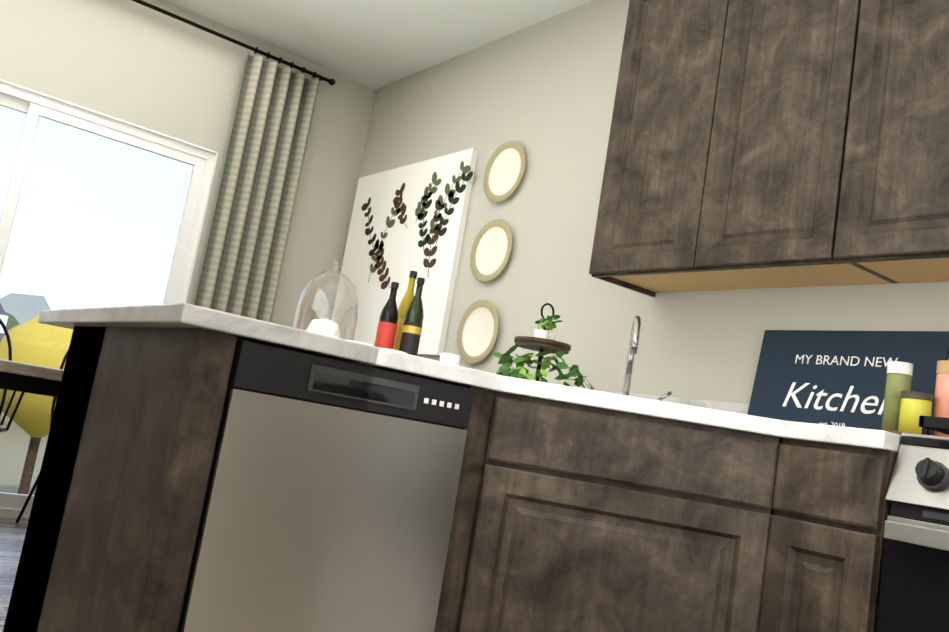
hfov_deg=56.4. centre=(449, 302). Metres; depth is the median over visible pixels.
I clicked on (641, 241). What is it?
upper cabinet
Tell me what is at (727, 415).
countertop
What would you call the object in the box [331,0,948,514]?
wall
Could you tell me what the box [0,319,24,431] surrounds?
dining chair
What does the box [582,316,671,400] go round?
faucet
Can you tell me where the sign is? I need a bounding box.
[747,330,948,434]
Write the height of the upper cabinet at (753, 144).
1.085 m
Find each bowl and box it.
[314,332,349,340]
[439,353,460,365]
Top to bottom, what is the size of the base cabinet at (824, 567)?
0.876 m
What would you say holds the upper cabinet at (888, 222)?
attached to the wall at (543, 92)
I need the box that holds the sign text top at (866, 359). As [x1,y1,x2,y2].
[795,355,897,366]
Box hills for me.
[0,293,49,323]
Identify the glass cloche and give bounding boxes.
[293,260,358,340]
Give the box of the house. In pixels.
[0,303,7,332]
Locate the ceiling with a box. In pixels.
[166,0,592,89]
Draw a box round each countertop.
[38,303,501,391]
[498,376,901,452]
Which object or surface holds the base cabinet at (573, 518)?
on the floor
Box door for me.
[0,79,217,518]
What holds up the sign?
on the countertop at (727, 415)
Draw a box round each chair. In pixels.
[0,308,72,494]
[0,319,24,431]
[16,349,68,522]
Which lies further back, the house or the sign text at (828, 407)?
the house
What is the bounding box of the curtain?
[194,53,318,322]
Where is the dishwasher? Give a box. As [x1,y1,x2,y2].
[177,339,473,631]
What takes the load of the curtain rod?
attached to the wall at (133, 62)
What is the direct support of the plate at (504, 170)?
attached to the wall at (543, 92)
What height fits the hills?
27.329 m
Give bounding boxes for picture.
[332,148,477,355]
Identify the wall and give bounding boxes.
[0,0,374,329]
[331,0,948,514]
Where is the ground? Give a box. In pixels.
[0,412,47,494]
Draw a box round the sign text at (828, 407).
[782,382,883,414]
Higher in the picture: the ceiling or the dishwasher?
the ceiling
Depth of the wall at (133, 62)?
4.85 m
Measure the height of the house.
8.399 m
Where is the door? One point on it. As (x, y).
(34, 105)
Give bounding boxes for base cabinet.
[3,326,234,631]
[434,384,782,631]
[759,438,897,631]
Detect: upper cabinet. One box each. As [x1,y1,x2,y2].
[589,0,748,295]
[685,0,876,288]
[825,0,948,283]
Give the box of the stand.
[492,303,587,387]
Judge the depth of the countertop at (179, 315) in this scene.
1.90 m
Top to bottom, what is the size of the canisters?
0.229 m
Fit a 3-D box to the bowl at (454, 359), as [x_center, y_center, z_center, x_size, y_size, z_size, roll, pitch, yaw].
[-0.001,0.201,2.849,0.068,0.070,0.066,16,-10,-35]
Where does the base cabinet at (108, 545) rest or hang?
on the floor
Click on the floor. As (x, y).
(12, 534)
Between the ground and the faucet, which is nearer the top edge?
the faucet
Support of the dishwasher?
on the floor
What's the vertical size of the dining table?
0.745 m
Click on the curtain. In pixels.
(246, 245)
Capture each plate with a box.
[457,300,498,363]
[470,219,511,281]
[483,141,524,201]
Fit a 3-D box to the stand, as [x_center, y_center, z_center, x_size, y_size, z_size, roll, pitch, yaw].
[0.324,0.180,3.240,0.372,0.374,0.360,16,-10,-35]
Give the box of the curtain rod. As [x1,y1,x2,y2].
[132,0,334,84]
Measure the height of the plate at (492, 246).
0.306 m
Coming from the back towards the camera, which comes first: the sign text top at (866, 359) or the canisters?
the sign text top at (866, 359)
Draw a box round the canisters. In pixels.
[881,360,948,436]
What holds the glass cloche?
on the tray
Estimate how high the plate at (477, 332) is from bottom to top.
0.306 m
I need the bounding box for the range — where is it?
[876,416,948,631]
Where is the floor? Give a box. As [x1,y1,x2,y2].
[0,517,28,631]
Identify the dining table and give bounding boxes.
[0,359,63,396]
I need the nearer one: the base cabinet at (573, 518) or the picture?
the base cabinet at (573, 518)

